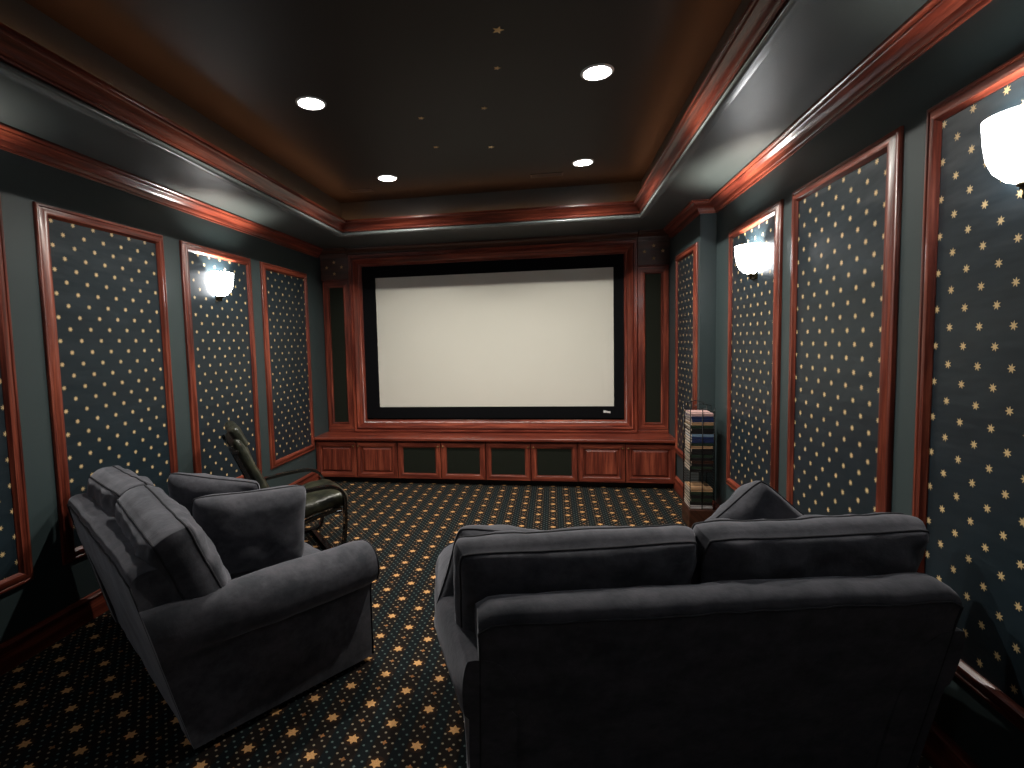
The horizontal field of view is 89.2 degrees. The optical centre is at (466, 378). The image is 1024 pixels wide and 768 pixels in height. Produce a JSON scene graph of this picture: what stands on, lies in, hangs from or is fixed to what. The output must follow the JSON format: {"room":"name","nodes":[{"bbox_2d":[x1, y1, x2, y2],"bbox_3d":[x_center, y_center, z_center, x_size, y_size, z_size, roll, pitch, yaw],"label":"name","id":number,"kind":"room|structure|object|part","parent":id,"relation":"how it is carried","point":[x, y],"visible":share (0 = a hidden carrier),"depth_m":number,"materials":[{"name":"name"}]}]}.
{"room":"home theater","nodes":[
{"label":"home theater","id":0,"kind":"room"},
{"bbox_2d":[0,149,328,642],"bbox_3d":[-2.373,-0.107,2.600,0.150,3.100,7.750,-1,4,10],"label":"wall","id":1,"kind":"structure","parent":0,"point":[55,586],"depth_m":2.88,"materials":[{"name":"teal paint"}]},
{"bbox_2d":[0,194,33,594],"bbox_3d":[-2.352,0.100,2.174,0.028,1.972,0.913,-1,4,10],"label":"wall panel","id":2,"kind":"object","parent":1,"relation":"attached to","point":[16,564],"visible":1,"depth_m":2.58,"materials":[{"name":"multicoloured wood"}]},
{"bbox_2d":[32,201,177,564],"bbox_3d":[-2.174,0.019,3.237,0.028,1.972,0.910,-1,4,10],"label":"wall panel","id":3,"kind":"object","parent":1,"relation":"attached to","point":[102,283],"visible":0.75,"depth_m":3.12,"materials":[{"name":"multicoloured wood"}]},
{"bbox_2d":[0,469,319,675],"bbox_3d":[-2.295,1.383,2.430,0.022,0.148,7.220,-1,4,10],"label":"baseboard","id":4,"kind":"structure","parent":1,"relation":"attached to","point":[24,645],"depth_m":2.78,"materials":[{"name":"brown wood"}]},
{"bbox_2d":[179,240,261,478],"bbox_3d":[-1.998,-0.060,4.292,0.028,1.972,0.890,-1,4,10],"label":"wall panel","id":5,"kind":"object","parent":1,"relation":"attached to","point":[219,335],"visible":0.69,"depth_m":4.20,"materials":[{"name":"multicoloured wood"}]},
{"bbox_2d":[209,271,233,300],"bbox_3d":[-1.966,-0.741,4.197,0.127,0.223,0.230,-1,4,10],"label":"wall sconce","id":6,"kind":"object","parent":5,"relation":"attached to","point":[221,283],"visible":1,"depth_m":4.13,"materials":[{"name":"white glass"}]},
{"bbox_2d":[259,261,314,469],"bbox_3d":[-1.822,-0.139,5.342,0.028,1.972,0.917,-1,4,10],"label":"wall panel","id":7,"kind":"object","parent":1,"relation":"attached to","point":[284,291],"visible":1,"depth_m":5.28,"materials":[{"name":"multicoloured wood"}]},
{"bbox_2d":[23,0,741,202],"bbox_3d":[-0.342,-1.625,2.146,4.045,0.109,7.750,-1,4,10],"label":"ceiling","id":8,"kind":"structure","parent":0,"point":[378,67],"depth_m":2.77,"materials":[{"name":"paint"}]},
{"bbox_2d":[295,96,325,109],"bbox_3d":[-0.919,-1.644,3.044,0.176,0.062,0.176,-1,4,10],"label":"recessed light","id":9,"kind":"object","parent":8,"relation":"in","point":[305,102],"visible":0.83,"depth_m":3.09,"materials":[{"name":"white glass"}]},
{"bbox_2d":[377,175,396,181],"bbox_3d":[-0.688,-1.750,4.457,0.176,0.062,0.176,-1,4,10],"label":"recessed light","id":10,"kind":"object","parent":8,"relation":"in","point":[387,178],"visible":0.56,"depth_m":4.51,"materials":[{"name":"white glass"}]},
{"bbox_2d":[493,26,503,32],"bbox_3d":[0.143,-1.597,2.373,0.057,0.005,0.054,-2,4,-13],"label":"star","id":11,"kind":"object","parent":8,"relation":"attached to","point":[498,29],"visible":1,"depth_m":2.37,"materials":[{"name":"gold metal"}]},
{"bbox_2d":[530,172,562,177],"bbox_3d":[0.691,-1.760,4.485,0.280,0.006,0.100,-1,4,10],"label":"ceiling vent","id":12,"kind":"object","parent":8,"relation":"in","point":[554,174],"visible":1,"depth_m":4.48,"materials":[{"name":"black"}]},
{"bbox_2d":[572,158,593,165],"bbox_3d":[0.938,-1.772,4.183,0.176,0.062,0.176,-1,4,10],"label":"recessed light","id":13,"kind":"object","parent":8,"relation":"in","point":[585,161],"visible":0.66,"depth_m":4.24,"materials":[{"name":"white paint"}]},
{"bbox_2d":[580,63,613,80],"bbox_3d":[0.698,-1.665,2.772,0.176,0.062,0.176,-1,4,10],"label":"recessed light","id":14,"kind":"object","parent":8,"relation":"in","point":[595,72],"visible":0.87,"depth_m":2.82,"materials":[{"name":"white glass"}]},
{"bbox_2d":[0,0,927,248],"bbox_3d":[-0.337,-1.413,2.161,4.045,0.317,7.750,-1,4,10],"label":"ceiling","id":15,"kind":"structure","parent":0,"point":[826,39],"depth_m":2.86,"materials":[{"name":"paint"}]},
{"bbox_2d":[0,0,807,236],"bbox_3d":[-0.339,-1.317,1.968,2.914,0.105,6.155,-1,4,10],"label":"trim","id":16,"kind":"structure","parent":15,"relation":"attached to","point":[18,51],"depth_m":2.81,"materials":[{"name":"brown wood"}]},
{"bbox_2d":[0,481,933,767],"bbox_3d":[-0.265,1.462,2.366,4.345,0.100,8.050,-1,4,10],"label":"floor","id":17,"kind":"structure","parent":0,"point":[88,699],"depth_m":2.40,"materials":[{"name":"carpet"}]},
{"bbox_2d":[67,465,379,749],"bbox_3d":[-1.342,0.947,2.712,1.016,0.931,1.642,-5,6,-45],"label":"loveseat","id":18,"kind":"object","parent":17,"relation":"on","point":[223,649],"visible":0.88,"depth_m":2.13,"materials":[{"name":"grey upholstery fabric"}]},
{"bbox_3d":[-1.826,1.061,3.223,0.970,0.595,0.242,-5,6,-45],"label":"armrest","id":19,"kind":"part","parent":18,"relation":"part of","materials":[{"name":"fabric"}]},
{"bbox_2d":[87,465,154,513],"bbox_3d":[-1.782,0.753,2.779,0.724,0.522,0.258,0,22,44],"label":"cushion","id":20,"kind":"object","parent":18,"relation":"on","point":[106,485],"depth_m":2.63,"materials":[{"name":"fabric"}]},
{"bbox_3d":[-1.595,1.023,2.462,0.284,0.768,1.410,-5,6,-45],"label":"backrest","id":21,"kind":"part","parent":18,"relation":"part of","materials":[{"name":"fabric"}]},
{"bbox_2d":[115,485,230,600],"bbox_3d":[-1.274,0.777,2.256,0.742,0.524,0.264,7,31,47],"label":"cushion","id":22,"kind":"object","parent":18,"relation":"on","point":[171,556],"depth_m":1.99,"materials":[{"name":"fabric"}]},
{"bbox_2d":[168,472,259,513],"bbox_3d":[-1.376,0.729,2.839,0.530,0.464,0.257,-1,4,0],"label":"throw pillow","id":23,"kind":"object","parent":18,"relation":"on","point":[183,488],"visible":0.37,"depth_m":2.73,"materials":[{"name":"fabric"}]},
{"bbox_2d":[191,485,305,573],"bbox_3d":[-1.067,0.751,2.556,0.538,0.427,0.236,-4,5,-35],"label":"throw pillow","id":24,"kind":"object","parent":18,"relation":"on","point":[258,529],"visible":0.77,"depth_m":2.48,"materials":[{"name":"fabric"}]},
{"bbox_3d":[-0.838,1.108,2.232,0.970,0.592,0.240,-5,6,-45],"label":"armrest","id":25,"kind":"part","parent":18,"relation":"part of","materials":[{"name":"fabric"}]},
{"bbox_2d":[230,542,320,579],"bbox_3d":[-1.013,1.044,2.630,0.676,0.195,0.609,-5,6,-45],"label":"seat cushion","id":26,"kind":"object","parent":18,"relation":"on","point":[308,549],"depth_m":2.78,"materials":[{"name":"fabric"}]},
{"bbox_2d":[221,421,347,549],"bbox_3d":[-1.378,0.815,3.938,0.808,1.019,0.665,-4,5,-30],"label":"lounge chair","id":27,"kind":"object","parent":17,"relation":"on","point":[322,495],"visible":0.6,"depth_m":3.82,"materials":[{"name":"black leather"}]},
{"bbox_3d":[-1.548,0.735,4.153,0.742,0.650,0.030,-4,5,-30],"label":"rail","id":28,"kind":"part","parent":27,"relation":"part of","materials":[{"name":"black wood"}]},
{"bbox_2d":[225,421,247,446],"bbox_3d":[-1.674,0.406,3.741,0.128,0.161,0.440,-4,5,-30],"label":"cushion","id":29,"kind":"object","parent":27,"relation":"on","point":[234,434],"depth_m":3.57,"materials":[{"name":"black leather"}]},
{"bbox_3d":[-1.572,0.692,3.817,0.327,0.599,0.500,-4,5,-30],"label":"backrest","id":30,"kind":"part","parent":27,"relation":"part of","materials":[{"name":"black leather"}]},
{"bbox_3d":[-1.269,0.762,3.680,0.742,0.650,0.030,-4,5,-30],"label":"rail","id":31,"kind":"part","parent":27,"relation":"part of","materials":[{"name":"black wood"}]},
{"bbox_3d":[-1.222,0.944,4.038,0.452,0.180,0.540,-4,5,-30],"label":"seat","id":32,"kind":"part","parent":27,"relation":"part of","materials":[{"name":"black leather"}]},
{"bbox_2d":[316,441,400,481],"bbox_3d":[-1.199,0.928,6.089,0.961,0.482,0.613,-1,4,10],"label":"base cabinet","id":33,"kind":"object","parent":17,"relation":"on","point":[367,461],"visible":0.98,"depth_m":5.83,"materials":[{"name":"brown wood"}]},
{"bbox_3d":[-1.479,0.920,5.869,0.476,0.408,0.022,-1,4,10],"label":"door","id":34,"kind":"part","parent":33,"relation":"part of","materials":[{"name":"brown wood"}]},
{"bbox_3d":[-1.478,0.920,5.870,0.354,0.286,0.018,-1,4,10],"label":"raised panel","id":35,"kind":"part","parent":33,"relation":"part of","materials":[{"name":"brown wood"}]},
{"bbox_3d":[-1.004,0.914,5.789,0.471,0.408,0.022,-1,4,10],"label":"door","id":36,"kind":"part","parent":33,"relation":"part of","materials":[{"name":"brown wood"}]},
{"bbox_3d":[-1.004,0.913,5.791,0.349,0.286,0.018,-1,4,10],"label":"raised panel","id":37,"kind":"part","parent":33,"relation":"part of","materials":[{"name":"brown wood"}]},
{"bbox_2d":[314,432,675,443],"bbox_3d":[0.241,0.647,5.831,3.912,0.040,0.625,-1,4,10],"label":"countertop","id":38,"kind":"structure","parent":33,"relation":"on","point":[512,437],"depth_m":5.62,"materials":[{"name":"brown wood"}]},
{"bbox_2d":[319,248,354,431],"bbox_3d":[-1.524,-0.431,6.175,0.338,2.148,0.335,-1,4,10],"label":"column","id":39,"kind":"structure","parent":38,"relation":"on","point":[333,261],"depth_m":6.14,"materials":[{"name":"brown wood"}]},
{"bbox_3d":[-1.568,-1.445,5.989,0.338,0.097,0.105,-1,4,10],"label":"cornice","id":40,"kind":"part","parent":39,"relation":"part of","materials":[{"name":"brown wood"}]},
{"bbox_2d":[347,239,637,432],"bbox_3d":[0.243,-0.419,5.876,3.241,2.072,0.144,-1,4,10],"label":"surround","id":41,"kind":"object","parent":38,"relation":"on","point":[629,424],"visible":1,"depth_m":5.83,"materials":[{"name":"brown wood"}]},
{"bbox_2d":[361,254,623,417],"bbox_3d":[0.260,-0.436,5.933,3.003,1.796,0.040,-1,4,10],"label":"projection screen","id":42,"kind":"object","parent":41,"relation":"attached to","point":[533,337],"visible":1,"depth_m":5.91,"materials":[{"name":"white fabric"}]},
{"bbox_2d":[637,229,669,432],"bbox_3d":[2.003,-0.477,5.582,0.325,2.148,0.335,-1,4,10],"label":"column","id":43,"kind":"structure","parent":38,"relation":"on","point":[653,246],"depth_m":5.55,"materials":[{"name":"brown wood"}]},
{"bbox_3d":[1.958,-1.491,5.396,0.325,0.097,0.105,-1,4,10],"label":"cornice","id":44,"kind":"part","parent":43,"relation":"part of","materials":[{"name":"brown wood"}]},
{"bbox_2d":[397,442,486,483],"bbox_3d":[-0.239,0.916,5.928,0.981,0.482,0.613,-1,4,10],"label":"base cabinet","id":45,"kind":"object","parent":17,"relation":"on","point":[418,462],"visible":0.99,"depth_m":5.66,"materials":[{"name":"brown wood"}]},
{"bbox_3d":[-0.525,0.907,5.708,0.484,0.408,0.022,-1,4,10],"label":"door","id":46,"kind":"part","parent":45,"relation":"part of","materials":[{"name":"brown wood"}]},
{"bbox_3d":[-0.041,0.901,5.627,0.483,0.408,0.022,-1,4,10],"label":"door","id":47,"kind":"part","parent":45,"relation":"part of","materials":[{"name":"brown wood"}]},
{"bbox_2d":[485,442,577,485],"bbox_3d":[0.727,0.903,5.765,0.974,0.482,0.613,-1,4,10],"label":"base cabinet","id":48,"kind":"object","parent":17,"relation":"on","point":[555,464],"visible":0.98,"depth_m":5.50,"materials":[{"name":"brown wood"}]},
{"bbox_3d":[0.442,0.895,5.546,0.479,0.408,0.022,-1,4,10],"label":"door","id":49,"kind":"part","parent":48,"relation":"part of","materials":[{"name":"brown wood"}]},
{"bbox_3d":[0.923,0.888,5.465,0.481,0.408,0.022,-1,4,10],"label":"door","id":50,"kind":"part","parent":48,"relation":"part of","materials":[{"name":"brown wood"}]},
{"bbox_2d":[578,443,675,487],"bbox_3d":[1.688,0.890,5.604,0.972,0.482,0.613,-1,4,10],"label":"base cabinet","id":51,"kind":"object","parent":17,"relation":"on","point":[599,464],"visible":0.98,"depth_m":5.34,"materials":[{"name":"brown wood"}]},
{"bbox_3d":[1.400,0.882,5.384,0.471,0.408,0.022,-1,4,10],"label":"door","id":52,"kind":"part","parent":51,"relation":"part of","materials":[{"name":"brown wood"}]},
{"bbox_3d":[1.400,0.882,5.386,0.349,0.286,0.018,-1,4,10],"label":"raised panel","id":53,"kind":"part","parent":51,"relation":"part of","materials":[{"name":"brown wood"}]},
{"bbox_3d":[1.881,0.876,5.306,0.365,0.286,0.018,-1,4,10],"label":"raised panel","id":54,"kind":"part","parent":51,"relation":"part of","materials":[{"name":"brown wood"}]},
{"bbox_3d":[1.880,0.876,5.304,0.487,0.408,0.022,-1,4,10],"label":"door","id":55,"kind":"part","parent":51,"relation":"part of","materials":[{"name":"brown wood"}]},
{"bbox_2d":[682,400,714,527],"bbox_3d":[1.915,0.706,4.277,0.204,1.028,0.240,-1,4,10],"label":"bookcase","id":56,"kind":"object","parent":17,"relation":"on","point":[690,516],"visible":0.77,"depth_m":4.19,"materials":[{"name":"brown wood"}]},
{"bbox_2d":[683,475,711,482],"bbox_3d":[1.918,0.836,4.287,0.187,0.003,0.222,-1,4,10],"label":"wire shelf","id":57,"kind":"object","parent":56,"relation":"attached to","point":[683,475],"depth_m":4.31,"materials":[{"name":"black metal"}]},
{"bbox_2d":[684,498,711,508],"bbox_3d":[1.920,1.040,4.302,0.166,0.027,0.205,-1,4,9],"label":"magazine","id":58,"kind":"object","parent":56,"relation":"on","point":[686,501],"visible":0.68,"depth_m":4.20,"materials":[{"name":"grey paper"}]},
{"bbox_2d":[685,496,711,505],"bbox_3d":[1.919,1.012,4.300,0.166,0.027,0.205,-1,4,11],"label":"magazine","id":59,"kind":"object","parent":58,"relation":"on","point":[689,502],"visible":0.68,"depth_m":4.20,"materials":[{"name":"black paper"}]},
{"bbox_2d":[684,491,712,501],"bbox_3d":[1.921,0.984,4.298,0.166,0.027,0.205,-1,4,9],"label":"magazine","id":60,"kind":"object","parent":59,"relation":"on","point":[691,500],"visible":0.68,"depth_m":4.20,"materials":[{"name":"grey paper"}]},
{"bbox_2d":[684,488,711,498],"bbox_3d":[1.919,0.956,4.296,0.166,0.027,0.205,-1,4,9],"label":"magazine","id":61,"kind":"object","parent":60,"relation":"on","point":[688,494],"visible":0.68,"depth_m":4.20,"materials":[{"name":"black paper"}]},
{"bbox_2d":[684,486,711,494],"bbox_3d":[1.919,0.928,4.294,0.166,0.027,0.205,-1,4,10],"label":"magazine","id":62,"kind":"object","parent":61,"relation":"on","point":[685,487],"visible":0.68,"depth_m":4.20,"materials":[{"name":"grey paper"}]},
{"bbox_2d":[685,481,712,491],"bbox_3d":[1.919,0.900,4.292,0.166,0.027,0.205,-1,4,9],"label":"magazine","id":63,"kind":"object","parent":62,"relation":"on","point":[694,486],"visible":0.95,"depth_m":4.22,"materials":[{"name":"brown paper"}]},
{"bbox_2d":[685,465,711,472],"bbox_3d":[1.913,0.743,4.281,0.166,0.023,0.205,-1,4,10],"label":"magazine","id":64,"kind":"object","parent":56,"relation":"in","point":[692,470],"visible":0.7,"depth_m":4.18,"materials":[{"name":"black paper"}]},
{"bbox_2d":[685,461,711,469],"bbox_3d":[1.911,0.719,4.279,0.166,0.023,0.205,-1,4,10],"label":"magazine","id":65,"kind":"object","parent":64,"relation":"on","point":[686,463],"visible":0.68,"depth_m":4.18,"materials":[{"name":"grey paper"}]},
{"bbox_2d":[685,458,712,465],"bbox_3d":[1.915,0.695,4.277,0.166,0.023,0.205,-1,4,9],"label":"magazine","id":66,"kind":"object","parent":65,"relation":"on","point":[686,460],"visible":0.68,"depth_m":4.18,"materials":[{"name":"black paper"}]},
{"bbox_2d":[685,457,713,463],"bbox_3d":[1.917,0.671,4.275,0.166,0.023,0.205,-1,4,9],"label":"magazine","id":67,"kind":"object","parent":66,"relation":"on","point":[692,461],"visible":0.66,"depth_m":4.17,"materials":[{"name":"brown paper"}]},
{"bbox_2d":[685,453,711,460],"bbox_3d":[1.910,0.647,4.274,0.166,0.023,0.205,-1,4,11],"label":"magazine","id":68,"kind":"object","parent":67,"relation":"on","point":[686,455],"visible":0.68,"depth_m":4.18,"materials":[{"name":"black paper"}]},
{"bbox_2d":[685,450,711,457],"bbox_3d":[1.909,0.623,4.272,0.166,0.023,0.205,-1,4,10],"label":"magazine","id":69,"kind":"object","parent":68,"relation":"on","point":[687,453],"visible":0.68,"depth_m":4.17,"materials":[{"name":"grey paper"}]},
{"bbox_2d":[685,447,712,454],"bbox_3d":[1.913,0.599,4.270,0.166,0.023,0.205,-1,4,10],"label":"magazine","id":70,"kind":"object","parent":69,"relation":"on","point":[692,453],"visible":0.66,"depth_m":4.17,"materials":[{"name":"black paper"}]},
{"bbox_2d":[685,444,713,451],"bbox_3d":[1.915,0.575,4.268,0.166,0.023,0.205,-1,4,8],"label":"magazine","id":71,"kind":"object","parent":70,"relation":"on","point":[692,450],"visible":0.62,"depth_m":4.17,"materials":[{"name":"black paper"}]},
{"bbox_2d":[685,441,712,448],"bbox_3d":[1.910,0.551,4.267,0.166,0.023,0.205,-1,4,10],"label":"magazine","id":72,"kind":"object","parent":71,"relation":"on","point":[685,441],"visible":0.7,"depth_m":4.17,"materials":[{"name":"brown paper"}]},
{"bbox_2d":[685,439,712,445],"bbox_3d":[1.911,0.527,4.265,0.166,0.023,0.205,-1,4,10],"label":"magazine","id":73,"kind":"object","parent":72,"relation":"on","point":[686,440],"visible":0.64,"depth_m":4.17,"materials":[{"name":"grey paper"}]},
{"bbox_2d":[685,436,713,442],"bbox_3d":[1.913,0.503,4.263,0.166,0.023,0.205,-1,4,9],"label":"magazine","id":74,"kind":"object","parent":73,"relation":"on","point":[692,441],"visible":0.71,"depth_m":4.17,"materials":[{"name":"blue paper"}]},
{"bbox_2d":[685,433,712,438],"bbox_3d":[1.910,0.479,4.261,0.166,0.023,0.205,-1,4,9],"label":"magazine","id":75,"kind":"object","parent":74,"relation":"on","point":[685,433],"visible":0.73,"depth_m":4.17,"materials":[{"name":"blue paper"}]},
{"bbox_2d":[685,431,713,436],"bbox_3d":[1.911,0.456,4.259,0.166,0.023,0.205,-1,4,9],"label":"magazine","id":76,"kind":"object","parent":75,"relation":"on","point":[692,435],"visible":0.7,"depth_m":4.16,"materials":[{"name":"blue paper"}]},
{"bbox_2d":[685,427,712,433],"bbox_3d":[1.907,0.432,4.258,0.166,0.023,0.205,-1,4,11],"label":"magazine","id":77,"kind":"object","parent":76,"relation":"on","point":[685,427],"visible":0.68,"depth_m":4.16,"materials":[{"name":"black paper"}]},
{"bbox_2d":[686,425,713,430],"bbox_3d":[1.911,0.408,4.256,0.166,0.023,0.205,-1,4,10],"label":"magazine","id":78,"kind":"object","parent":77,"relation":"on","point":[686,425],"visible":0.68,"depth_m":4.16,"materials":[{"name":"black paper"}]},
{"bbox_2d":[685,421,712,427],"bbox_3d":[1.905,0.384,4.255,0.166,0.023,0.205,-1,4,10],"label":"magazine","id":79,"kind":"object","parent":78,"relation":"on","point":[692,426],"visible":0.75,"depth_m":4.16,"materials":[{"name":"grey paper"}]},
{"bbox_2d":[686,419,713,424],"bbox_3d":[1.909,0.360,4.253,0.166,0.023,0.205,-1,4,10],"label":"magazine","id":80,"kind":"object","parent":79,"relation":"on","point":[692,423],"visible":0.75,"depth_m":4.15,"materials":[{"name":"brown paper"}]},
{"bbox_2d":[685,417,713,421],"bbox_3d":[1.909,0.336,4.251,0.166,0.023,0.205,-1,4,9],"label":"magazine","id":81,"kind":"object","parent":80,"relation":"on","point":[686,417],"visible":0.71,"depth_m":4.15,"materials":[{"name":"blue paper"}]},
{"bbox_2d":[685,413,712,418],"bbox_3d":[1.904,0.312,4.250,0.166,0.023,0.205,-1,4,9],"label":"magazine","id":82,"kind":"object","parent":81,"relation":"on","point":[692,417],"visible":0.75,"depth_m":4.15,"materials":[{"name":"blue paper"}]},
{"bbox_2d":[685,410,713,415],"bbox_3d":[1.906,0.288,4.247,0.166,0.023,0.205,-1,4,10],"label":"magazine","id":83,"kind":"object","parent":82,"relation":"on","point":[687,411],"visible":0.84,"depth_m":4.16,"materials":[{"name":"pink paper"}]},
{"bbox_2d":[685,408,714,412],"bbox_3d":[1.904,0.266,4.246,0.187,0.003,0.222,-1,4,10],"label":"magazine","id":84,"kind":"object","parent":56,"relation":"attached to","point":[687,408],"depth_m":4.15,"materials":[{"name":"pink paper"}]},
{"bbox_2d":[434,512,964,767],"bbox_3d":[0.755,0.938,2.056,1.771,0.938,1.024,-2,4,-3],"label":"loveseat","id":85,"kind":"object","parent":17,"relation":"on","point":[805,641],"visible":0.99,"depth_m":1.63,"materials":[{"name":"fabric"}]},
{"bbox_3d":[0.007,1.099,2.033,0.264,0.597,0.972,-2,4,-3],"label":"armrest","id":86,"kind":"part","parent":85,"relation":"part of","materials":[{"name":"fabric"}]},
{"bbox_2d":[436,525,543,604],"bbox_3d":[0.149,0.782,2.051,0.534,0.474,0.272,-3,4,-18],"label":"throw pillow","id":87,"kind":"object","parent":85,"relation":"on","point":[447,586],"visible":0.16,"depth_m":1.96,"materials":[{"name":"fabric"}]},
{"bbox_2d":[453,525,696,632],"bbox_3d":[0.364,0.760,1.783,0.819,0.522,0.234,-2,19,-4],"label":"cushion","id":88,"kind":"object","parent":85,"relation":"on","point":[496,563],"depth_m":1.66,"materials":[{"name":"fabric"}]},
{"bbox_2d":[705,481,803,520],"bbox_3d":[1.193,0.689,2.147,0.599,0.584,0.284,-2,4,-7],"label":"throw pillow","id":89,"kind":"object","parent":85,"relation":"on","point":[753,500],"visible":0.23,"depth_m":2.03,"materials":[{"name":"fabric"}]},
{"bbox_2d":[692,512,928,583],"bbox_3d":[1.163,0.732,1.827,0.819,0.523,0.236,-1,19,-5],"label":"cushion","id":90,"kind":"object","parent":85,"relation":"on","point":[877,543],"depth_m":1.70,"materials":[{"name":"fabric"}]},
{"bbox_3d":[1.509,1.054,2.117,0.264,0.601,0.972,-2,4,-3],"label":"armrest","id":91,"kind":"part","parent":85,"relation":"part of","materials":[{"name":"fabric"}]},
{"bbox_2d":[368,418,623,418],"bbox_3d":[0.344,-0.427,6.137,4.345,3.100,0.150,-1,4,10],"label":"wall","id":92,"kind":"structure","parent":0,"point":[368,418],"depth_m":6.13,"materials":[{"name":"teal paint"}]},
{"bbox_2d":[345,231,637,254],"bbox_3d":[0.213,-1.487,5.781,3.241,0.072,0.184,-1,4,10],"label":"crown molding","id":93,"kind":"structure","parent":92,"relation":"attached to","point":[621,235],"depth_m":5.69,"materials":[{"name":"brown wood"}]},
{"bbox_2d":[669,0,1023,767],"bbox_3d":[1.700,-0.160,1.915,0.279,3.100,7.750,-1,4,10],"label":"wall","id":94,"kind":"structure","parent":0,"point":[994,34],"depth_m":2.05,"materials":[{"name":"teal paint"}]},
{"bbox_2d":[0,0,991,257],"bbox_3d":[-0.357,-1.195,2.023,4.045,0.096,7.440,-1,4,10],"label":"trim","id":95,"kind":"structure","parent":94,"relation":"attached to","point":[934,20],"depth_m":2.75,"materials":[{"name":"brown wood"}]},
{"bbox_2d":[675,242,697,460],"bbox_3d":[2.033,-0.199,4.825,0.028,1.972,0.756,-1,4,10],"label":"wall panel","id":96,"kind":"object","parent":94,"relation":"attached to","point":[686,262],"visible":0.8,"depth_m":4.82,"materials":[{"name":"black fabric"}]},
{"bbox_2d":[726,199,783,491],"bbox_3d":[1.955,-0.108,3.578,0.028,1.972,0.924,-1,4,10],"label":"wall panel","id":97,"kind":"object","parent":94,"relation":"attached to","point":[755,305],"visible":0.75,"depth_m":3.48,"materials":[{"name":"black fabric"}]},
{"bbox_2d":[735,242,760,279],"bbox_3d":[1.876,-0.775,3.481,0.131,0.224,0.230,-1,4,10],"label":"wall sconce","id":98,"kind":"object","parent":97,"relation":"attached to","point":[747,256],"visible":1,"depth_m":3.41,"materials":[{"name":"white glass"}]},
{"bbox_2d":[673,476,980,767],"bbox_3d":[1.608,1.333,1.773,0.151,0.148,7.220,-1,4,10],"label":"baseboard","id":99,"kind":"structure","parent":94,"relation":"attached to","point":[939,749],"depth_m":1.83,"materials":[{"name":"brown wood"}]},
{"bbox_2d":[786,126,903,515],"bbox_3d":[1.780,-0.029,2.528,0.028,1.972,0.921,-1,4,10],"label":"wall panel","id":100,"kind":"object","parent":94,"relation":"attached to","point":[846,227],"visible":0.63,"depth_m":2.41,"materials":[{"name":"black fabric"}]},
{"bbox_2d":[912,51,1023,732],"bbox_3d":[1.605,0.050,1.483,0.028,1.972,0.914,-1,4,10],"label":"wall panel","id":101,"kind":"object","parent":94,"relation":"attached to","point":[968,472],"visible":0.74,"depth_m":1.67,"materials":[{"name":"black fabric"}]},
{"bbox_2d":[981,104,1023,198],"bbox_3d":[1.536,-0.622,1.445,0.131,0.224,0.230,-1,4,10],"label":"wall sconce","id":102,"kind":"object","parent":101,"relation":"attached to","point":[1002,133],"visible":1,"depth_m":1.43,"materials":[{"name":"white glass"}]}
]}

